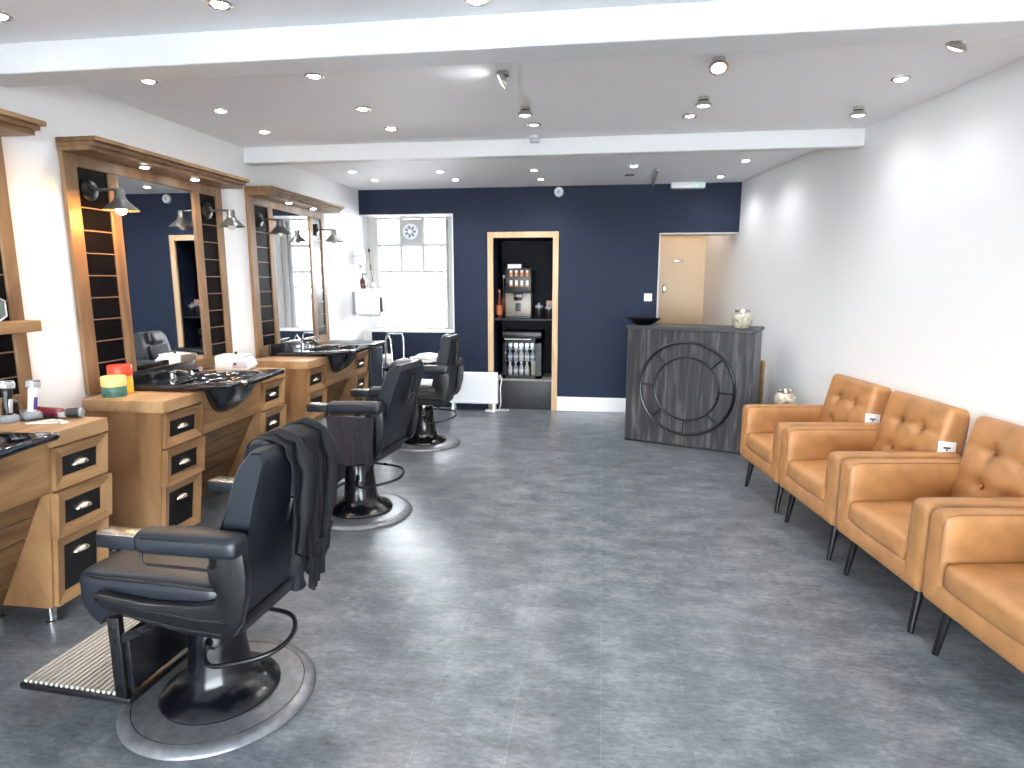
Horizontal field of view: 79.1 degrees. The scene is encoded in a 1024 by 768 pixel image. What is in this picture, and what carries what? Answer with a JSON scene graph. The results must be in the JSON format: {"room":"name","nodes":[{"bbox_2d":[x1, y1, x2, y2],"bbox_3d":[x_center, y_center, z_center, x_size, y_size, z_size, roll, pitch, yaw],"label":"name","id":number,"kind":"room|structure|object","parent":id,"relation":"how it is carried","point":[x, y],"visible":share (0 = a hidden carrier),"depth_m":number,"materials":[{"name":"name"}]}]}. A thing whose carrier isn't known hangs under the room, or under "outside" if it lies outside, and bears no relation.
{"room":"salon","nodes":[
{"label":"salon","id":0,"kind":"room"},
{"bbox_2d":[103,385,126,398],"bbox_3d":[-2.143,0.037,3.342,0.116,0.068,0.116,1,10,8],"label":"label","id":1,"kind":"object","parent":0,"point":[109,391],"depth_m":3.29,"materials":[{"name":"green paper"}]},
{"bbox_2d":[0,84,370,416],"bbox_3d":[-2.507,-0.207,2.683,0.120,2.520,10.500,1,10,8],"label":"wall","id":2,"kind":"structure","parent":0,"point":[32,169],"depth_m":3.36,"materials":[{"name":"white paint"}]},
{"bbox_2d":[0,108,46,414],"bbox_3d":[-2.375,-0.440,2.314,0.232,1.349,1.418,1,10,8],"label":"mirror","id":3,"kind":"object","parent":2,"relation":"attached to","point":[15,365],"visible":0.86,"depth_m":2.93,"materials":[{"name":"brown wood"}]},
{"bbox_2d":[0,320,41,334],"bbox_3d":[-2.345,-0.247,2.781,0.115,0.052,0.420,1,10,8],"label":"oak shelf","id":4,"kind":"object","parent":3,"relation":"attached to","point":[15,326],"visible":1,"depth_m":2.88,"materials":[{"name":"brown wood"}]},
{"bbox_2d":[0,298,7,321],"bbox_3d":[-2.341,-0.334,2.766,0.074,0.139,0.120,1,10,8],"label":"glass lantern","id":5,"kind":"object","parent":4,"relation":"on","point":[3,309],"visible":1,"depth_m":2.81,"materials":[{"name":"clear glass"}]},
{"bbox_2d":[55,135,249,394],"bbox_3d":[-2.135,-0.719,3.974,0.232,1.349,1.418,1,10,8],"label":"mirror","id":6,"kind":"object","parent":2,"relation":"attached to","point":[150,285],"visible":0.95,"depth_m":3.78,"materials":[{"name":"brown wood"}]},
{"bbox_2d":[80,179,140,214],"bbox_3d":[-2.175,-1.018,3.371,0.275,0.193,0.180,1,10,8],"label":"wall lamp","id":7,"kind":"object","parent":6,"relation":"attached to","point":[89,190],"visible":1,"depth_m":3.35,"materials":[{"name":"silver metal"}]},
{"bbox_2d":[117,175,204,370],"bbox_3d":[-2.235,-0.696,3.995,0.011,1.140,0.675,1,10,7],"label":"mirror glass","id":8,"kind":"object","parent":6,"relation":"on","point":[161,243],"depth_m":3.96,"materials":[{"name":"silver metal"}]},
{"bbox_2d":[201,202,244,229],"bbox_3d":[-2.029,-1.188,4.382,0.275,0.193,0.180,1,10,8],"label":"wall lamp","id":9,"kind":"object","parent":6,"relation":"attached to","point":[231,222],"visible":1,"depth_m":4.36,"materials":[{"name":"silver metal"}]},
{"bbox_2d":[244,186,344,356],"bbox_3d":[-1.893,-1.000,5.654,0.232,1.349,1.418,1,10,8],"label":"mirror","id":10,"kind":"object","parent":2,"relation":"attached to","point":[288,273],"visible":0.99,"depth_m":5.49,"materials":[{"name":"brown wood"}]},
{"bbox_2d":[255,212,291,235],"bbox_3d":[-1.932,-1.300,5.051,0.275,0.193,0.180,1,10,8],"label":"wall lamp","id":11,"kind":"object","parent":10,"relation":"attached to","point":[280,229],"visible":1,"depth_m":5.03,"materials":[{"name":"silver metal"}]},
{"bbox_2d":[272,209,313,342],"bbox_3d":[-1.993,-0.977,5.675,0.011,1.140,0.675,1,10,7],"label":"mirror glass","id":12,"kind":"object","parent":10,"relation":"on","point":[293,253],"depth_m":5.66,"materials":[{"name":"silver metal"}]},
{"bbox_2d":[313,224,343,243],"bbox_3d":[-1.786,-1.470,6.061,0.275,0.193,0.180,1,10,8],"label":"wall lamp","id":13,"kind":"object","parent":10,"relation":"attached to","point":[333,237],"visible":1,"depth_m":6.04,"materials":[{"name":"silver metal"}]},
{"bbox_2d":[353,249,365,268],"bbox_3d":[-1.744,-1.427,7.079,0.112,0.217,0.114,1,10,8],"label":"soap dispenser","id":14,"kind":"object","parent":2,"relation":"attached to","point":[359,256],"visible":1,"depth_m":7.03,"materials":[{"name":"white plastic"}]},
{"bbox_2d":[352,289,385,315],"bbox_3d":[-1.633,-0.937,7.123,0.342,0.312,0.234,1,10,8],"label":"dryer","id":15,"kind":"object","parent":2,"relation":"attached to","point":[366,302],"visible":1,"depth_m":7.02,"materials":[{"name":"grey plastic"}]},
{"bbox_2d":[360,273,366,288],"bbox_3d":[-1.702,-1.177,7.090,0.069,0.172,0.069,-7,12,-36],"label":"pump bottle","id":16,"kind":"object","parent":15,"relation":"on","point":[362,280],"visible":1,"depth_m":7.07,"materials":[{"name":"brown plastic"}]},
{"bbox_2d":[380,296,385,311],"bbox_3d":[-1.510,-0.916,7.108,0.092,0.195,0.185,1,10,8],"label":"outlet","id":17,"kind":"object","parent":15,"relation":"attached to","point":[382,298],"depth_m":7.07,"materials":[{"name":"plastic"}]},
{"bbox_2d":[0,407,1023,767],"bbox_3d":[0.469,1.034,3.204,5.987,0.100,11.950,1,10,8],"label":"floor","id":18,"kind":"structure","parent":0,"point":[556,589],"depth_m":2.62,"materials":[{"name":"concrete"}]},
{"bbox_2d":[0,417,111,624],"bbox_3d":[-2.184,0.683,2.336,0.476,0.880,1.271,1,10,8],"label":"vanity cabinet","id":19,"kind":"object","parent":18,"relation":"on","point":[56,496],"depth_m":2.68,"materials":[{"name":"brown wood"}]},
{"bbox_2d":[0,417,107,447],"bbox_3d":[-2.186,0.282,2.270,0.472,0.062,1.273,1,10,8],"label":"countertop","id":20,"kind":"structure","parent":19,"relation":"on","point":[77,428],"depth_m":2.69,"materials":[{"name":"brown wood"}]},
{"bbox_2d":[0,380,20,423],"bbox_3d":[-2.243,0.076,2.746,0.095,0.187,0.086,1,10,8],"label":"hair clipper","id":21,"kind":"object","parent":20,"relation":"on","point":[7,386],"visible":1,"depth_m":2.74,"materials":[{"name":"grey plastic"}]},
{"bbox_2d":[1,399,19,415],"bbox_3d":[-2.296,0.112,2.839,0.070,0.085,0.070,1,10,8],"label":"stand","id":22,"kind":"object","parent":20,"relation":"on","point":[16,410],"visible":0.28,"depth_m":2.84,"materials":[{"name":"black plastic"}]},
{"bbox_2d":[0,432,59,458],"bbox_3d":[-2.096,0.318,2.118,0.708,0.272,0.690,1,10,8],"label":"basin","id":23,"kind":"object","parent":20,"relation":"in","point":[10,443],"visible":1,"depth_m":2.25,"materials":[{"name":"black ceramic"}]},
{"bbox_2d":[20,380,43,419],"bbox_3d":[-2.191,0.069,2.824,0.095,0.176,0.097,1,10,8],"label":"hair clipper","id":24,"kind":"object","parent":20,"relation":"on","point":[32,412],"visible":1,"depth_m":2.82,"materials":[{"name":"grey plastic"}]},
{"bbox_2d":[37,406,65,417],"bbox_3d":[-2.127,0.130,2.853,0.212,0.046,0.046,3,10,16],"label":"hair clipper","id":25,"kind":"object","parent":20,"relation":"on","point":[51,412],"visible":0.66,"depth_m":2.83,"materials":[{"name":"red plastic"}]},
{"bbox_2d":[65,407,84,417],"bbox_3d":[-2.001,0.131,2.840,0.066,0.048,0.048,-2,10,-12],"label":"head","id":26,"kind":"object","parent":20,"relation":"on","point":[78,412],"visible":1,"depth_m":2.82},
{"bbox_2d":[20,439,315,760],"bbox_3d":[-1.173,0.645,2.219,0.965,0.993,0.660,2,10,11],"label":"barber chair","id":27,"kind":"object","parent":18,"relation":"on","point":[178,604],"visible":0.91,"depth_m":2.06,"materials":[{"name":"black leather"}]},
{"bbox_2d":[243,417,337,590],"bbox_3d":[-0.752,0.439,2.172,0.232,0.623,0.263,2,10,11],"label":"cape","id":28,"kind":"object","parent":27,"relation":"on","point":[311,450],"visible":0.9,"depth_m":2.14,"materials":[{"name":"black fabric"}]},
{"bbox_2d":[82,367,286,554],"bbox_3d":[-1.952,0.416,3.939,0.476,0.877,1.273,1,10,8],"label":"vanity cabinet","id":29,"kind":"object","parent":18,"relation":"on","point":[165,447],"visible":0.67,"depth_m":3.38,"materials":[{"name":"brown wood"}]},
{"bbox_2d":[82,367,284,413],"bbox_3d":[-1.955,0.014,3.872,0.472,0.062,1.273,1,10,8],"label":"countertop","id":30,"kind":"structure","parent":29,"relation":"on","point":[162,402],"depth_m":3.28,"materials":[{"name":"brown wood"}]},
{"bbox_2d":[100,374,127,398],"bbox_3d":[-2.143,0.013,3.338,0.121,0.115,0.121,1,10,8],"label":"tub","id":31,"kind":"object","parent":30,"relation":"on","point":[112,386],"visible":1,"depth_m":3.29,"materials":[{"name":"yellow plastic"}]},
{"bbox_2d":[106,364,133,393],"bbox_3d":[-2.173,-0.027,3.441,0.121,0.160,0.121,1,10,8],"label":"tub","id":32,"kind":"object","parent":30,"relation":"on","point":[113,369],"visible":0.57,"depth_m":3.41,"materials":[{"name":"orange"}]},
{"bbox_2d":[168,367,202,377],"bbox_3d":[-2.040,-0.076,3.906,0.134,0.057,0.222,1,10,8],"label":"mixer tap","id":33,"kind":"object","parent":30,"relation":"on","point":[196,372],"depth_m":3.89,"materials":[{"name":"silver metal"}]},
{"bbox_2d":[132,360,284,412],"bbox_3d":[-1.855,0.038,3.787,0.708,0.272,0.690,1,10,8],"label":"basin","id":34,"kind":"object","parent":30,"relation":"in","point":[223,393],"visible":0.87,"depth_m":3.75,"materials":[{"name":"black ceramic"}]},
{"bbox_2d":[215,352,257,369],"bbox_3d":[-1.953,-0.168,4.393,0.243,0.124,0.157,0,10,-2],"label":"box","id":35,"kind":"object","parent":30,"relation":"on","point":[225,361],"visible":1,"depth_m":4.33,"materials":[{"name":"white cardboard"}]},
{"bbox_2d":[256,344,368,423],"bbox_3d":[-1.723,0.149,5.530,0.476,0.877,1.273,1,10,8],"label":"vanity cabinet","id":36,"kind":"object","parent":18,"relation":"on","point":[308,379],"visible":0.38,"depth_m":5.01,"materials":[{"name":"brown wood"}]},
{"bbox_2d":[256,344,367,368],"bbox_3d":[-1.725,-0.253,5.463,0.472,0.062,1.273,1,10,8],"label":"countertop","id":37,"kind":"structure","parent":36,"relation":"on","point":[287,362],"depth_m":4.87,"materials":[{"name":"brown wood"}]},
{"bbox_2d":[301,338,318,347],"bbox_3d":[-1.782,-0.362,5.462,0.157,0.097,0.348,-3,10,-17],"label":"mixer tap","id":38,"kind":"object","parent":37,"relation":"on","point":[303,341],"depth_m":5.44,"materials":[{"name":"silver metal"}]},
{"bbox_2d":[269,338,374,372],"bbox_3d":[-1.622,-0.247,5.396,0.708,0.303,0.690,1,10,8],"label":"basin","id":39,"kind":"object","parent":37,"relation":"in","point":[340,357],"visible":0.91,"depth_m":5.31,"materials":[{"name":"black ceramic"}]},
{"bbox_2d":[314,340,384,416],"bbox_3d":[-1.638,0.009,6.367,0.585,0.875,0.412,1,10,8],"label":"base cabinet","id":40,"kind":"object","parent":18,"relation":"on","point":[375,355],"visible":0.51,"depth_m":6.26,"materials":[{"name":"black plastic"}]},
{"bbox_2d":[314,340,384,346],"bbox_3d":[-1.638,-0.407,6.297,0.585,0.030,0.412,1,10,8],"label":"countertop","id":41,"kind":"structure","parent":40,"relation":"on","point":[377,343],"depth_m":6.29,"materials":[{"name":"grey"}]},
{"bbox_2d":[306,358,423,530],"bbox_3d":[-1.074,0.331,4.011,1.007,1.021,0.660,3,10,15],"label":"barber chair","id":42,"kind":"object","parent":18,"relation":"on","point":[395,408],"visible":0.7,"depth_m":3.88,"materials":[{"name":"black leather"}]},
{"bbox_2d":[326,416,375,466],"bbox_3d":[-0.957,0.341,3.679,0.313,0.298,0.057,3,10,15],"label":"hand towel","id":43,"kind":"object","parent":42,"relation":"hanging from","point":[353,436],"visible":0.93,"depth_m":3.67,"materials":[{"name":"grey fabric"}]},
{"bbox_2d":[383,333,404,378],"bbox_3d":[-1.347,-0.104,6.937,0.344,0.909,0.320,1,10,8],"label":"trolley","id":44,"kind":"object","parent":18,"relation":"on","point":[385,368],"visible":0.13,"depth_m":6.77,"materials":[{"name":"silver metal"}]},
{"bbox_2d":[383,354,391,366],"bbox_3d":[-1.408,-0.263,6.919,0.149,0.145,0.180,1,10,8],"label":"rolled towel","id":45,"kind":"object","parent":44,"relation":"on","point":[388,356],"visible":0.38,"depth_m":6.85,"materials":[{"name":"white fabric"}]},
{"bbox_2d":[380,333,463,451],"bbox_3d":[-0.934,0.043,5.728,0.945,1.021,0.660,2,10,10],"label":"barber chair","id":46,"kind":"object","parent":18,"relation":"on","point":[446,382],"visible":0.67,"depth_m":5.58,"materials":[{"name":"black leather"}]},
{"bbox_2d":[411,359,436,362],"bbox_3d":[-0.773,-0.233,5.787,0.340,0.046,0.349,2,10,10],"label":"towel","id":47,"kind":"object","parent":46,"relation":"on","point":[423,360],"visible":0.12,"depth_m":5.61,"materials":[{"name":"white fabric"}]},
{"bbox_2d":[410,352,437,359],"bbox_3d":[-0.783,-0.260,5.784,0.240,0.046,0.349,2,10,10],"label":"towel","id":48,"kind":"object","parent":47,"relation":"on","point":[427,356],"visible":0.73,"depth_m":5.64,"materials":[{"name":"white fabric"}]},
{"bbox_2d":[450,372,508,411],"bbox_3d":[-0.382,0.086,7.188,0.690,0.452,0.150,1,10,8],"label":"heater","id":49,"kind":"object","parent":18,"relation":"on","point":[477,387],"visible":0.84,"depth_m":7.15,"materials":[{"name":"white metal"}]},
{"bbox_2d":[450,400,498,403],"bbox_3d":[-0.441,0.199,7.215,0.570,0.030,0.074,1,10,8],"label":"grille","id":50,"kind":"object","parent":49,"relation":"attached to","point":[452,401],"depth_m":7.18,"materials":[{"name":"white plastic"}]},
{"bbox_2d":[496,372,551,409],"bbox_3d":[0.168,0.076,7.564,0.677,0.347,0.588,1,10,8],"label":"box","id":51,"kind":"object","parent":18,"relation":"on","point":[515,393],"visible":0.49,"depth_m":7.28,"materials":[{"name":"grey"}]},
{"bbox_2d":[503,329,544,378],"bbox_3d":[0.145,-0.369,7.501,0.455,0.553,0.450,1,10,8],"label":"fridge","id":52,"kind":"object","parent":51,"relation":"on","point":[537,336],"visible":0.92,"depth_m":7.32,"materials":[{"name":"black metal"}]},
{"bbox_2d":[506,346,534,360],"bbox_3d":[0.148,-0.372,7.521,0.395,0.151,0.330,1,10,8],"label":"bottles","id":53,"kind":"object","parent":52,"relation":"attached to","point":[507,349],"depth_m":7.58,"materials":[{"name":"clear glass"}]},
{"bbox_2d":[624,323,764,454],"bbox_3d":[1.659,0.008,5.730,1.134,1.088,0.487,5,11,29],"label":"reception desk","id":54,"kind":"object","parent":18,"relation":"on","point":[688,385],"visible":0.98,"depth_m":5.53,"materials":[{"name":"grey wood"}]},
{"bbox_2d":[626,317,660,324],"bbox_3d":[1.224,-0.584,5.778,0.333,0.064,0.200,5,11,29],"label":"bowl","id":55,"kind":"object","parent":54,"relation":"on","point":[636,320],"visible":1,"depth_m":5.73,"materials":[{"name":"black ceramic"}]},
{"bbox_2d":[731,309,752,328],"bbox_3d":[1.995,-0.564,5.373,0.175,0.158,0.175,1,10,8],"label":"vase","id":56,"kind":"object","parent":54,"relation":"on","point":[742,319],"visible":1,"depth_m":5.31,"materials":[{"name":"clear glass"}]},
{"bbox_2d":[758,360,764,403],"bbox_3d":[2.333,0.151,5.854,0.024,0.765,0.120,0,10,1],"label":"wooden board","id":57,"kind":"object","parent":18,"relation":"on","point":[762,362],"visible":0.31,"depth_m":5.78,"materials":[{"name":"brown wood"}]},
{"bbox_2d":[740,374,891,513],"bbox_3d":[2.052,0.383,4.239,0.754,0.845,0.686,0,10,0],"label":"armchair","id":58,"kind":"object","parent":18,"relation":"on","point":[849,401],"visible":0.61,"depth_m":4.22,"materials":[{"name":"orange leather"}]},
{"bbox_2d":[746,433,773,463],"bbox_3d":[1.953,0.431,4.247,0.556,0.135,0.460,0,10,0],"label":"seat cushion","id":59,"kind":"object","parent":58,"relation":"on","point":[760,446],"depth_m":4.24,"materials":[{"name":"leather"}]},
{"bbox_2d":[779,391,969,560],"bbox_3d":[2.049,0.497,3.564,0.754,0.845,0.686,0,10,0],"label":"armchair","id":60,"kind":"object","parent":18,"relation":"on","point":[911,426],"visible":0.58,"depth_m":3.51,"materials":[{"name":"orange leather"}]},
{"bbox_2d":[788,460,826,500],"bbox_3d":[1.950,0.544,3.572,0.556,0.135,0.460,0,10,0],"label":"seat cushion","id":61,"kind":"object","parent":60,"relation":"on","point":[808,477],"depth_m":3.56,"materials":[{"name":"leather"}]},
{"bbox_2d":[836,416,1023,633],"bbox_3d":[2.046,0.613,2.868,0.754,0.845,0.686,0,10,0],"label":"armchair","id":62,"kind":"object","parent":18,"relation":"on","point":[885,508],"visible":0.57,"depth_m":2.93,"materials":[{"name":"orange leather"}]},
{"bbox_2d":[849,501,913,558],"bbox_3d":[1.948,0.661,2.877,0.556,0.135,0.460,0,10,0],"label":"seat cushion","id":63,"kind":"object","parent":62,"relation":"on","point":[884,524],"depth_m":2.87,"materials":[{"name":"leather"}]},
{"bbox_2d":[922,508,1023,673],"bbox_3d":[2.044,0.728,2.188,0.754,0.845,0.686,0,10,0],"label":"armchair","id":64,"kind":"object","parent":18,"relation":"on","point":[974,569],"visible":1,"depth_m":2.39,"materials":[{"name":"orange leather"}]},
{"bbox_2d":[944,564,1023,645],"bbox_3d":[1.945,0.775,2.196,0.556,0.135,0.460,0,10,0],"label":"seat cushion","id":65,"kind":"object","parent":64,"relation":"on","point":[992,595],"depth_m":2.22,"materials":[{"name":"leather"}]},
{"bbox_3d":[2.116,0.443,4.859,0.270,0.521,0.270,1,10,8],"label":"side table","id":66,"kind":"object","parent":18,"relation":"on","visible":0},
{"bbox_2d":[774,389,795,403],"bbox_3d":[2.116,0.116,4.804,0.156,0.141,0.156,1,10,8],"label":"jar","id":67,"kind":"object","parent":66,"relation":"on","point":[784,396],"visible":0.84,"depth_m":4.75,"materials":[{"name":"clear glass"}]},
{"bbox_2d":[0,0,1023,189],"bbox_3d":[0.469,-1.550,2.771,5.987,0.100,11.950,1,10,8],"label":"ceiling","id":68,"kind":"structure","parent":0,"point":[819,87],"depth_m":3.38,"materials":[{"name":"white paint"}]},
{"bbox_2d":[0,12,12,20],"bbox_3d":[-2.001,-1.431,2.415,0.094,0.012,0.094,1,10,8],"label":"recessed light","id":69,"kind":"object","parent":68,"relation":"in","point":[3,16],"visible":1,"depth_m":2.42,"materials":[{"name":"silver metal"}]},
{"bbox_2d":[206,0,232,10],"bbox_3d":[-1.093,-1.415,2.317,0.094,0.012,0.094,1,10,8],"label":"recessed light","id":70,"kind":"object","parent":68,"relation":"in","point":[224,5],"visible":1,"depth_m":2.31,"materials":[{"name":"silver metal"}]},
{"bbox_2d":[304,73,323,79],"bbox_3d":[-0.999,-1.552,3.131,0.094,0.012,0.094,1,10,8],"label":"recessed light","id":71,"kind":"object","parent":68,"relation":"in","point":[315,76],"visible":0.99,"depth_m":3.12,"materials":[{"name":"white glass"}]},
{"bbox_2d":[464,0,488,5],"bbox_3d":[-0.130,-1.409,2.281,0.094,0.012,0.094,1,10,8],"label":"recessed light","id":72,"kind":"object","parent":68,"relation":"in","point":[469,2],"visible":1,"depth_m":2.29,"materials":[{"name":"silver metal"}]},
{"bbox_2d":[497,70,508,88],"bbox_3d":[-0.045,-1.514,3.089,0.060,0.083,0.089,1,10,8],"label":"ceiling spotlight","id":73,"kind":"object","parent":68,"relation":"attached to","point":[502,75],"visible":1,"depth_m":3.06,"materials":[{"name":"silver metal"}]},
{"bbox_2d":[0,0,1023,86],"bbox_3d":[-0.004,-1.389,2.494,4.835,0.125,0.175,1,10,8],"label":"ceiling beam","id":74,"kind":"structure","parent":68,"relation":"attached to","point":[718,25],"depth_m":2.43,"materials":[{"name":"white paint"}]},
{"bbox_2d":[518,106,531,116],"bbox_3d":[0.078,-1.630,3.712,0.090,0.054,0.090,1,10,8],"label":"ceiling spotlight","id":75,"kind":"object","parent":68,"relation":"attached to","point":[525,111],"visible":1,"depth_m":3.69,"materials":[{"name":"silver metal"}]},
{"bbox_2d":[529,135,539,142],"bbox_3d":[0.162,-1.759,4.454,0.070,0.045,0.064,1,10,8],"label":"ceiling sensor","id":76,"kind":"object","parent":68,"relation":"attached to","point":[533,138],"visible":1,"depth_m":4.44,"materials":[{"name":"white plastic"}]},
{"bbox_2d":[243,128,864,165],"bbox_3d":[0.156,-1.744,4.588,4.553,0.118,0.105,1,10,8],"label":"ceiling beam","id":77,"kind":"structure","parent":68,"relation":"attached to","point":[847,138],"depth_m":4.52,"materials":[{"name":"white paint"}]},
{"bbox_2d":[670,182,705,189],"bbox_3d":[1.868,-2.107,6.585,0.350,0.062,0.104,1,10,8],"label":"emergency light","id":78,"kind":"object","parent":68,"relation":"attached to","point":[674,185],"visible":1,"depth_m":6.54,"materials":[{"name":"white plastic"}]},
{"bbox_2d":[695,95,711,106],"bbox_3d":[1.085,-1.596,3.509,0.090,0.054,0.090,1,10,8],"label":"ceiling spotlight","id":79,"kind":"object","parent":68,"relation":"attached to","point":[703,101],"visible":1,"depth_m":3.48,"materials":[{"name":"silver metal"}]},
{"bbox_2d":[708,56,728,74],"bbox_3d":[0.964,-1.486,2.891,0.090,0.065,0.082,1,10,8],"label":"ceiling spotlight","id":80,"kind":"object","parent":68,"relation":"attached to","point":[719,65],"visible":1,"depth_m":2.88,"materials":[{"name":"white glass"}]},
{"bbox_2d":[850,106,866,116],"bbox_3d":[2.075,-1.630,3.712,0.090,0.054,0.090,1,10,8],"label":"ceiling spotlight","id":81,"kind":"object","parent":68,"relation":"attached to","point":[858,111],"visible":1,"depth_m":3.69,"materials":[{"name":"silver metal"}]},
{"bbox_2d":[890,76,911,82],"bbox_3d":[1.992,-1.559,3.176,0.094,0.012,0.094,1,10,8],"label":"recessed light","id":82,"kind":"object","parent":68,"relation":"in","point":[899,78],"visible":1,"depth_m":3.16,"materials":[{"name":"silver metal"}]},
{"bbox_2d":[945,40,966,51],"bbox_3d":[1.896,-1.445,2.647,0.086,0.065,0.086,1,10,8],"label":"ceiling spotlight","id":83,"kind":"object","parent":68,"relation":"attached to","point":[959,46],"visible":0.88,"depth_m":2.62,"materials":[{"name":"silver metal"}]},
{"bbox_2d":[372,210,659,407],"bbox_3d":[-0.061,-0.838,7.284,3.415,2.243,0.300,1,10,8],"label":"wall","id":84,"kind":"structure","parent":0,"point":[608,260],"depth_m":7.02,"materials":[{"name":"blue paint"}]},
{"bbox_2d":[359,213,454,340],"bbox_3d":[-1.202,-0.865,7.440,1.112,2.245,0.306,1,10,8],"label":"trim","id":85,"kind":"structure","parent":84,"relation":"attached to","point":[368,332],"depth_m":7.27,"materials":[{"name":"white paint"}]},
{"bbox_2d":[367,217,452,328],"bbox_3d":[-1.188,-1.332,7.507,1.098,1.319,0.080,1,10,8],"label":"window","id":86,"kind":"structure","parent":84,"relation":"in","point":[373,224],"depth_m":7.46,"materials":[{"name":"grey"}]},
{"bbox_2d":[401,219,420,243],"bbox_3d":[-1.205,-1.816,7.375,0.240,0.280,0.060,1,10,8],"label":"fan","id":87,"kind":"object","parent":86,"relation":"attached to","point":[410,228],"visible":1,"depth_m":7.37,"materials":[{"name":"white plastic"}]},
{"bbox_2d":[447,219,449,328],"bbox_3d":[-0.758,-1.296,7.381,0.010,1.285,0.025,1,10,8],"label":"trim","id":88,"kind":"structure","parent":84,"relation":"attached to","point":[447,219],"depth_m":7.37,"materials":[{"name":"grey plastic"}]},
{"bbox_2d":[498,240,501,375],"bbox_3d":[-0.166,-0.776,7.626,0.039,2.008,0.320,1,10,8],"label":"wall niche","id":89,"kind":"object","parent":84,"relation":"in","point":[499,241],"depth_m":7.59,"materials":[{"name":"black paint"}]},
{"bbox_2d":[494,316,551,320],"bbox_3d":[0.169,-0.786,7.428,0.677,0.023,0.570,1,10,8],"label":"shelf","id":90,"kind":"object","parent":89,"relation":"attached to","point":[533,318],"visible":0.54,"depth_m":7.17,"materials":[{"name":"black wood"}]},
{"bbox_2d":[496,290,501,317],"bbox_3d":[-0.149,-0.937,7.259,0.073,0.330,0.073,1,10,8],"label":"syrup bottle","id":91,"kind":"object","parent":90,"relation":"on","point":[499,301],"visible":0.97,"depth_m":7.24,"materials":[{"name":"brown glass"}]},
{"bbox_2d":[501,275,505,316],"bbox_3d":[-0.098,-1.065,7.507,0.073,0.500,0.073,1,10,8],"label":"syrup bottle","id":92,"kind":"object","parent":90,"relation":"on","point":[503,292],"visible":0.69,"depth_m":7.48,"materials":[{"name":"black plastic"}]},
{"bbox_2d":[504,264,533,317],"bbox_3d":[0.092,-1.106,7.375,0.310,0.625,0.390,1,10,8],"label":"coffee machine","id":93,"kind":"object","parent":90,"relation":"on","point":[519,281],"visible":1,"depth_m":7.24,"materials":[{"name":"grey"}]},
{"bbox_2d":[535,303,542,318],"bbox_3d":[0.314,-0.854,7.216,0.096,0.181,0.096,1,10,8],"label":"canister","id":94,"kind":"object","parent":90,"relation":"on","point":[538,308],"visible":1,"depth_m":7.18,"materials":[{"name":"black plastic"}]},
{"bbox_2d":[545,304,551,318],"bbox_3d":[0.430,-0.844,7.201,0.096,0.166,0.096,1,10,8],"label":"canister","id":95,"kind":"object","parent":90,"relation":"on","point":[548,309],"visible":0.86,"depth_m":7.17,"materials":[{"name":"black plastic"}]},
{"bbox_2d":[487,231,558,410],"bbox_3d":[0.125,-0.706,7.130,0.807,2.033,0.070,1,10,8],"label":"trim","id":96,"kind":"structure","parent":84,"relation":"attached to","point":[540,234],"depth_m":7.05,"materials":[{"name":"brown wood"}]},
{"bbox_2d":[502,241,552,372],"bbox_3d":[0.215,-0.797,7.752,0.757,2.008,0.040,1,10,8],"label":"wall niche","id":97,"kind":"object","parent":84,"relation":"in","point":[536,255],"depth_m":7.63,"materials":[{"name":"black paint"}]},
{"bbox_2d":[557,396,625,412],"bbox_3d":[1.065,0.240,7.138,1.095,0.165,0.017,1,10,8],"label":"baseboard","id":98,"kind":"structure","parent":84,"relation":"attached to","point":[592,404],"depth_m":7.15,"materials":[{"name":"white paint"}]},
{"bbox_2d":[656,232,738,322],"bbox_3d":[2.038,-0.671,7.007,0.831,2.005,0.303,1,10,8],"label":"trim","id":99,"kind":"structure","parent":84,"relation":"attached to","point":[705,233],"depth_m":6.78,"materials":[{"name":"grey"}]},
{"bbox_2d":[358,182,741,214],"bbox_3d":[0.350,-2.071,7.017,4.246,0.277,0.300,1,10,8],"label":"wall","id":100,"kind":"structure","parent":0,"point":[727,195],"depth_m":6.86,"materials":[{"name":"blue paint"}]},
{"bbox_2d":[554,187,563,196],"bbox_3d":[0.514,-2.111,6.811,0.104,0.104,0.043,1,10,8],"label":"smoke detector","id":101,"kind":"object","parent":100,"relation":"attached to","point":[558,191],"visible":1,"depth_m":6.80,"materials":[{"name":"white plastic"}]},
{"bbox_2d":[493,209,739,239],"bbox_3d":[1.131,-1.780,6.953,2.668,0.275,0.300,1,10,8],"label":"wall","id":102,"kind":"structure","parent":0,"point":[724,220],"depth_m":6.72,"materials":[{"name":"blue paint"}]},
{"bbox_2d":[661,236,705,237],"bbox_3d":[1.651,-1.043,7.668,1.488,2.520,1.000,1,10,8],"label":"wall","id":103,"kind":"structure","parent":0,"point":[661,236],"depth_m":7.86,"materials":[{"name":"beige paint"}]},
{"bbox_2d":[657,238,705,323],"bbox_3d":[2.191,-0.842,7.983,0.640,2.020,0.093,1,10,8],"label":"door","id":104,"kind":"structure","parent":103,"relation":"in","point":[682,260],"depth_m":7.92,"materials":[{"name":"beige wood"}]},
{"bbox_2d":[702,58,1023,455],"bbox_3d":[2.442,-0.203,2.660,0.119,2.520,11.966,0,10,1],"label":"wall","id":105,"kind":"structure","parent":0,"point":[894,261],"depth_m":3.81,"materials":[{"name":"white paint"}]},
{"label":"outside","id":106,"kind":"structure","parent":0,"visible":0},
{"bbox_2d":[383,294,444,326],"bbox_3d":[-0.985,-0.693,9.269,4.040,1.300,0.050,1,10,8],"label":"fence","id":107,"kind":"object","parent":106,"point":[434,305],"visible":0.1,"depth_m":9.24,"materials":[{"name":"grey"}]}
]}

